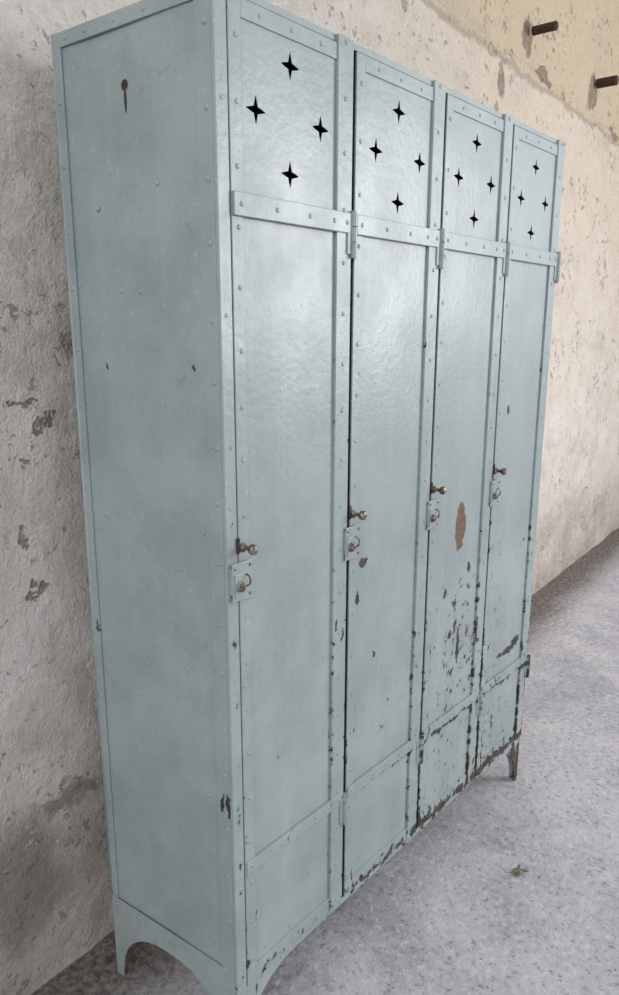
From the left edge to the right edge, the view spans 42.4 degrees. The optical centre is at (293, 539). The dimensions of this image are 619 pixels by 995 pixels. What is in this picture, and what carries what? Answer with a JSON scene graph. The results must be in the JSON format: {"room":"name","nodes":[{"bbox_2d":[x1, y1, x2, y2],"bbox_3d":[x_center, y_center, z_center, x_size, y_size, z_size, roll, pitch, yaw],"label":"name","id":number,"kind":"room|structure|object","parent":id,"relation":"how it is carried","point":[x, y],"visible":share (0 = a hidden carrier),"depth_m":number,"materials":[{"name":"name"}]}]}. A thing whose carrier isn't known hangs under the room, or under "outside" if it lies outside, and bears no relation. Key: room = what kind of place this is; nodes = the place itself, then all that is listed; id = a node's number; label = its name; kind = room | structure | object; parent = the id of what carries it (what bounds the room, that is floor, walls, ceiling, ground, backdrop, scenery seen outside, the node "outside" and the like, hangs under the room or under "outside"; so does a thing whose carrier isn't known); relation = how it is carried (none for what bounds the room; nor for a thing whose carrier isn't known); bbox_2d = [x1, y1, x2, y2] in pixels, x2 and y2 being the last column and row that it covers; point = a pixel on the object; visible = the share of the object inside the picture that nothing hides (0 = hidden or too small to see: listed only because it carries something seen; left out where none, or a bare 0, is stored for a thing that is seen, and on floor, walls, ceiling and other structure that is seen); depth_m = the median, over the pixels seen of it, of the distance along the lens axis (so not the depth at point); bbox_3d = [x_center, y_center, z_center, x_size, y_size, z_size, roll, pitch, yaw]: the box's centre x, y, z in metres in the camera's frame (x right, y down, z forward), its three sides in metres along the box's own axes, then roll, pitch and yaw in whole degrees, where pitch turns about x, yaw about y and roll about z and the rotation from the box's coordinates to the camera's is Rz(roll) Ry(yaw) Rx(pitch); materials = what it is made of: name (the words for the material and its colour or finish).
{"room":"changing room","nodes":[
{"label":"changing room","id":0,"kind":"room"},
{"bbox_2d":[226,0,353,985],"bbox_3d":[0.006,0.011,1.438,0.006,1.694,0.307,11,18,37],"label":"door frame","id":1,"kind":"structure","parent":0,"point":[343,53],"depth_m":1.40,"materials":[{"name":"grey metal"}]},
{"bbox_2d":[236,538,239,553],"bbox_3d":[-0.091,0.011,1.311,0.003,0.026,0.008,11,18,37],"label":"tab","id":2,"kind":"object","parent":1,"relation":"attached to","point":[237,540],"depth_m":1.31,"materials":[{"name":"metal"}]},
{"bbox_2d":[240,543,257,554],"bbox_3d":[-0.072,0.016,1.314,0.030,0.019,0.019,11,18,37],"label":"handle","id":3,"kind":"object","parent":2,"relation":"attached to","point":[252,549],"depth_m":1.31,"materials":[{"name":"metal"}]},
{"bbox_2d":[229,559,251,602],"bbox_3d":[-0.087,0.069,1.327,0.012,0.066,0.048,11,18,37],"label":"plate","id":4,"kind":"object","parent":1,"relation":"attached to","point":[243,567],"depth_m":1.32,"materials":[{"name":"grey metal"}]},
{"bbox_2d":[234,563,251,594],"bbox_3d":[-0.080,0.071,1.322,0.010,0.056,0.042,11,18,37],"label":"boss","id":5,"kind":"object","parent":4,"relation":"attached to","point":[241,586],"depth_m":1.31,"materials":[{"name":"metal"}]},
{"bbox_2d":[245,573,250,586],"bbox_3d":[-0.075,0.068,1.328,0.011,0.024,0.004,11,18,37],"label":"door 1 staple","id":6,"kind":"object","parent":4,"relation":"attached to","point":[248,575],"depth_m":1.33,"materials":[{"name":"metal"}]},
{"bbox_2d":[233,13,348,960],"bbox_3d":[0.008,0.007,1.433,0.008,1.676,0.284,11,18,37],"label":"rivets","id":7,"kind":"object","parent":1,"relation":"attached to","point":[259,15],"depth_m":1.37,"materials":[{"name":"grey metal"}]},
{"bbox_2d":[0,0,618,994],"bbox_3d":[1.245,-1.417,3.803,0.048,3.620,12.033,10,17,33],"label":"wall","id":8,"kind":"structure","parent":0,"point":[56,902],"depth_m":1.71,"materials":[{"name":"paint"}]},
{"bbox_2d":[531,21,558,35],"bbox_3d":[1.006,-2.042,3.185,0.104,0.036,0.036,11,18,37],"label":"bolt","id":9,"kind":"object","parent":8,"relation":"attached to","point":[552,26],"visible":1,"depth_m":3.17,"materials":[{"name":"metal"}]},
{"bbox_2d":[596,75,618,88],"bbox_3d":[1.554,-2.262,3.945,0.104,0.047,0.047,11,18,37],"label":"bolt","id":10,"kind":"object","parent":8,"relation":"attached to","point":[609,81],"visible":1,"depth_m":3.93,"materials":[{"name":"metal"}]},
{"bbox_2d":[31,528,618,994],"bbox_3d":[6.462,1.350,0.187,18.000,0.001,18.000,11,18,37],"label":"floor","id":11,"kind":"structure","parent":0,"point":[445,914],"depth_m":2.05,"materials":[{"name":"concrete"}]},
{"bbox_2d":[53,0,234,974],"bbox_3d":[-0.247,0.092,1.442,0.360,1.850,0.022,11,18,37],"label":"frame","id":12,"kind":"object","parent":11,"relation":"on","point":[201,8],"visible":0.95,"depth_m":1.31,"materials":[{"name":"paint"}]},
{"bbox_2d":[50,34,112,894],"bbox_3d":[-0.394,-0.031,1.519,0.007,1.650,0.007,11,18,37],"label":"bead","id":13,"kind":"object","parent":12,"relation":"attached to","point":[51,35],"visible":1,"depth_m":1.47,"materials":[{"name":"paint"}]},
{"bbox_2d":[61,0,221,964],"bbox_3d":[-0.249,0.022,1.417,0.358,1.697,0.003,11,18,37],"label":"sheet","id":14,"kind":"object","parent":12,"relation":"attached to","point":[130,88],"visible":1,"depth_m":1.37,"materials":[{"name":"paint"}]},
{"bbox_2d":[58,6,230,979],"bbox_3d":[-0.254,0.010,1.413,0.350,1.661,0.007,11,18,37],"label":"rivets","id":15,"kind":"object","parent":12,"relation":"attached to","point":[203,20],"visible":1,"depth_m":1.33,"materials":[{"name":"paint"}]},
{"bbox_2d":[112,895,234,994],"bbox_3d":[-0.251,0.892,1.641,0.360,0.200,0.003,11,18,37],"label":"apron","id":16,"kind":"object","parent":12,"relation":"attached to","point":[129,930],"visible":1,"depth_m":1.63,"materials":[{"name":"paint"}]},
{"bbox_2d":[210,0,556,994],"bbox_3d":[0.297,-0.006,1.813,0.007,1.850,1.302,11,18,37],"label":"frame","id":17,"kind":"object","parent":11,"relation":"on","point":[217,7],"visible":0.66,"depth_m":1.27,"materials":[{"name":"paint"}]},
{"bbox_2d":[226,41,246,977],"bbox_3d":[-0.004,0.015,1.448,0.016,1.678,0.305,11,18,37],"label":"door","id":18,"kind":"structure","parent":17,"relation":"attached to","point":[226,41],"depth_m":1.28,"materials":[{"name":"grey metal"}]},
{"bbox_2d":[226,18,335,973],"bbox_3d":[0.003,0.016,1.442,0.001,1.678,0.305,11,18,37],"label":"sheet","id":19,"kind":"object","parent":18,"relation":"attached to","point":[289,269],"depth_m":1.39,"materials":[{"name":"grey metal"}]},
{"bbox_2d":[232,190,351,875],"bbox_3d":[0.008,0.023,1.441,0.009,1.174,0.310,11,18,37],"label":"bands","id":20,"kind":"object","parent":19,"relation":"attached to","point":[255,206],"depth_m":1.33,"materials":[{"name":"grey metal"}]},
{"bbox_2d":[339,211,357,824],"bbox_3d":[0.106,0.017,1.557,0.011,1.230,0.022,11,18,37],"label":"hinge","id":21,"kind":"object","parent":18,"relation":"attached to","point":[351,237],"depth_m":1.42,"materials":[{"name":"grey metal"}]},
{"bbox_2d":[220,94,282,976],"bbox_3d":[-0.063,0.123,1.378,0.004,1.587,0.130,11,18,37],"label":"rivets","id":22,"kind":"object","parent":17,"relation":"attached to","point":[221,95],"visible":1,"depth_m":1.36,"materials":[{"name":"paint"}]},
{"bbox_2d":[342,53,355,894],"bbox_3d":[0.197,-0.048,1.690,0.016,1.678,0.305,11,18,37],"label":"door","id":23,"kind":"structure","parent":17,"relation":"attached to","point":[354,53],"depth_m":1.53,"materials":[{"name":"grey metal"}]},
{"bbox_2d":[348,506,351,518],"bbox_3d":[0.110,-0.052,1.553,0.003,0.026,0.008,11,18,37],"label":"tab","id":24,"kind":"object","parent":23,"relation":"attached to","point":[350,507],"depth_m":1.55,"materials":[{"name":"metal"}]},
{"bbox_2d":[344,524,359,560],"bbox_3d":[0.115,0.006,1.568,0.010,0.066,0.048,11,18,37],"label":"plate","id":25,"kind":"object","parent":23,"relation":"attached to","point":[349,537],"depth_m":1.56,"materials":[{"name":"grey metal"}]},
{"bbox_2d":[347,527,359,553],"bbox_3d":[0.121,0.007,1.564,0.010,0.056,0.042,11,18,37],"label":"boss","id":26,"kind":"object","parent":25,"relation":"attached to","point":[352,547],"depth_m":1.55,"materials":[{"name":"metal"}]},
{"bbox_2d":[351,510,366,519],"bbox_3d":[0.129,-0.048,1.556,0.030,0.019,0.019,11,18,37],"label":"handle","id":27,"kind":"object","parent":23,"relation":"attached to","point":[362,515],"depth_m":1.55,"materials":[{"name":"metal"}]},
{"bbox_2d":[347,214,440,797],"bbox_3d":[0.210,-0.040,1.683,0.009,1.174,0.310,11,18,37],"label":"bands","id":28,"kind":"object","parent":23,"relation":"attached to","point":[373,227],"depth_m":1.58,"materials":[{"name":"grey metal"}]},
{"bbox_2d":[416,228,444,763],"bbox_3d":[0.307,-0.046,1.799,0.011,1.230,0.022,11,18,37],"label":"hinge","id":29,"kind":"object","parent":23,"relation":"attached to","point":[440,251],"depth_m":1.66,"materials":[{"name":"grey metal"}]},
{"bbox_2d":[416,97,445,827],"bbox_3d":[0.398,-0.112,1.931,0.016,1.678,0.305,11,18,37],"label":"door","id":30,"kind":"structure","parent":17,"relation":"attached to","point":[445,97],"depth_m":1.77,"materials":[{"name":"grey metal"}]},
{"bbox_2d":[426,498,438,529],"bbox_3d":[0.316,-0.057,1.810,0.010,0.066,0.048,11,18,37],"label":"plate","id":31,"kind":"object","parent":30,"relation":"attached to","point":[431,510],"depth_m":1.80,"materials":[{"name":"grey metal"}]},
{"bbox_2d":[430,501,438,524],"bbox_3d":[0.322,-0.056,1.805,0.010,0.056,0.042,11,18,37],"label":"boss","id":32,"kind":"object","parent":31,"relation":"attached to","point":[433,517],"depth_m":1.80,"materials":[{"name":"metal"}]},
{"bbox_2d":[417,95,502,817],"bbox_3d":[0.406,-0.110,1.926,0.001,1.678,0.305,11,18,37],"label":"sheet","id":33,"kind":"object","parent":30,"relation":"attached to","point":[470,277],"depth_m":1.89,"materials":[{"name":"grey metal"}]},
{"bbox_2d":[422,231,506,739],"bbox_3d":[0.411,-0.104,1.925,0.009,1.174,0.310,11,18,37],"label":"bands","id":34,"kind":"object","parent":33,"relation":"attached to","point":[457,242],"depth_m":1.83,"materials":[{"name":"grey metal"}]},
{"bbox_2d":[474,138,512,771],"bbox_3d":[0.600,-0.175,2.174,0.016,1.678,0.305,11,18,37],"label":"door","id":35,"kind":"structure","parent":17,"relation":"attached to","point":[512,138],"depth_m":2.03,"materials":[{"name":"grey metal"}]},
{"bbox_2d":[247,736,519,994],"bbox_3d":[0.300,0.813,2.025,0.003,0.158,1.302,11,18,37],"label":"apron","id":36,"kind":"object","parent":11,"relation":"on","point":[257,986],"visible":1,"depth_m":1.84,"materials":[{"name":"paint"}]},
{"bbox_2d":[507,864,529,877],"bbox_3d":[0.591,0.871,2.092,0.047,0.008,0.052,11,18,37],"label":"sprig","id":37,"kind":"object","parent":11,"relation":"on","point":[518,866],"visible":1,"depth_m":2.09,"materials":[{"name":"green plant"}]},
{"bbox_3d":[0.556,-0.160,2.407,0.360,1.850,0.022,11,18,37],"label":"frame","id":38,"kind":"object","parent":11,"relation":"on","visible":0},
{"bbox_2d":[506,754,512,777],"bbox_3d":[0.564,0.636,2.621,0.360,0.200,0.003,11,18,37],"label":"apron","id":39,"kind":"object","parent":38,"relation":"attached to","point":[510,763],"visible":0.16,"depth_m":2.54,"materials":[{"name":"paint"}]},
{"bbox_2d":[479,155,547,689],"bbox_3d":[0.561,-0.233,2.392,0.358,1.697,0.003,11,18,37],"label":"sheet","id":40,"kind":"object","parent":38,"relation":"attached to","point":[535,167],"visible":0.03,"depth_m":2.17,"materials":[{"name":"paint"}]},
{"bbox_2d":[343,62,431,895],"bbox_3d":[0.205,-0.047,1.684,0.001,1.678,0.305,11,18,37],"label":"sheet","id":41,"kind":"object","parent":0,"point":[393,272],"depth_m":1.64,"materials":[{"name":"grey metal"}]},
{"bbox_2d":[344,52,445,896],"bbox_3d":[0.207,-0.052,1.680,0.006,1.694,0.307,11,18,37],"label":"door frame","id":42,"kind":"structure","parent":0,"point":[365,64],"depth_m":1.65,"materials":[{"name":"grey metal"}]},
{"bbox_2d":[348,68,441,876],"bbox_3d":[0.209,-0.056,1.675,0.008,1.677,0.284,11,18,37],"label":"rivets","id":43,"kind":"object","parent":42,"relation":"attached to","point":[360,141],"depth_m":1.63,"materials":[{"name":"grey metal"}]},
{"bbox_2d":[433,486,446,494],"bbox_3d":[0.330,-0.111,1.798,0.030,0.019,0.019,11,18,37],"label":"handle","id":44,"kind":"object","parent":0,"point":[442,490],"depth_m":1.79,"materials":[{"name":"metal"}]},
{"bbox_2d":[417,94,513,828],"bbox_3d":[0.408,-0.115,1.922,0.006,1.694,0.307,11,18,37],"label":"door frame","id":45,"kind":"structure","parent":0,"point":[455,104],"depth_m":1.90,"materials":[{"name":"grey metal"}]},
{"bbox_2d":[421,106,510,812],"bbox_3d":[0.411,-0.118,1.917,0.008,1.678,0.284,11,18,37],"label":"rivets","id":46,"kind":"object","parent":45,"relation":"attached to","point":[448,240],"depth_m":1.88,"materials":[{"name":"grey metal"}]},
{"bbox_2d":[476,241,510,715],"bbox_3d":[0.508,-0.109,2.041,0.011,1.230,0.022,11,18,37],"label":"door 3 hinges","id":47,"kind":"object","parent":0,"point":[506,261],"depth_m":1.90,"materials":[{"name":"grey metal"}]},
{"bbox_2d":[495,468,506,474],"bbox_3d":[0.531,-0.174,2.040,0.030,0.019,0.019,11,18,37],"label":"handle","id":48,"kind":"object","parent":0,"point":[503,471],"depth_m":2.03,"materials":[{"name":"metal"}]},
{"bbox_2d":[474,126,555,774],"bbox_3d":[0.607,-0.173,2.168,0.001,1.678,0.305,11,18,37],"label":"sheet","id":49,"kind":"object","parent":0,"point":[528,281],"depth_m":2.14,"materials":[{"name":"grey metal"}]},
{"bbox_2d":[481,244,557,694],"bbox_3d":[0.612,-0.167,2.167,0.009,1.174,0.310,11,18,37],"label":"bands","id":50,"kind":"object","parent":49,"relation":"attached to","point":[519,254],"depth_m":2.08,"materials":[{"name":"grey metal"}]},
{"bbox_2d":[475,125,565,774],"bbox_3d":[0.610,-0.178,2.164,0.006,1.694,0.307,11,18,37],"label":"door frame","id":51,"kind":"structure","parent":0,"point":[519,133],"depth_m":2.15,"materials":[{"name":"grey metal"}]},
{"bbox_2d":[489,479,499,506],"bbox_3d":[0.517,-0.120,2.052,0.010,0.066,0.048,11,18,37],"label":"plate","id":52,"kind":"object","parent":51,"relation":"attached to","point":[493,488],"depth_m":2.04,"materials":[{"name":"grey metal"}]},
{"bbox_2d":[493,481,499,501],"bbox_3d":[0.524,-0.119,2.047,0.010,0.056,0.042,11,18,37],"label":"boss","id":53,"kind":"object","parent":52,"relation":"attached to","point":[495,496],"depth_m":2.04,"materials":[{"name":"metal"}]},
{"bbox_2d":[478,135,562,761],"bbox_3d":[0.612,-0.182,2.159,0.008,1.677,0.284,11,18,37],"label":"rivets","id":54,"kind":"object","parent":51,"relation":"attached to","point":[526,135],"depth_m":2.12,"materials":[{"name":"grey metal"}]},
{"bbox_2d":[524,252,560,677],"bbox_3d":[0.709,-0.172,2.283,0.011,1.230,0.022,11,18,37],"label":"hinge","id":55,"kind":"object","parent":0,"point":[557,268],"depth_m":2.15,"materials":[{"name":"grey metal"}]},
{"bbox_3d":[0.159,-0.112,1.920,0.341,1.687,1.310,11,18,37],"label":"stile","id":56,"kind":"object","parent":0,"visible":0},
{"bbox_2d":[246,62,494,734],"bbox_3d":[0.148,-0.111,1.907,0.340,1.685,1.286,11,18,37],"label":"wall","id":57,"kind":"structure","parent":56,"relation":"on","point":[288,65],"depth_m":1.65,"materials":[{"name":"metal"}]},
{"bbox_2d":[281,51,513,140],"bbox_3d":[0.151,-0.928,1.693,0.358,0.003,1.298,11,18,37],"label":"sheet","id":58,"kind":"object","parent":57,"relation":"on","point":[289,60],"visible":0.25,"depth_m":1.43,"materials":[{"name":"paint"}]}
]}

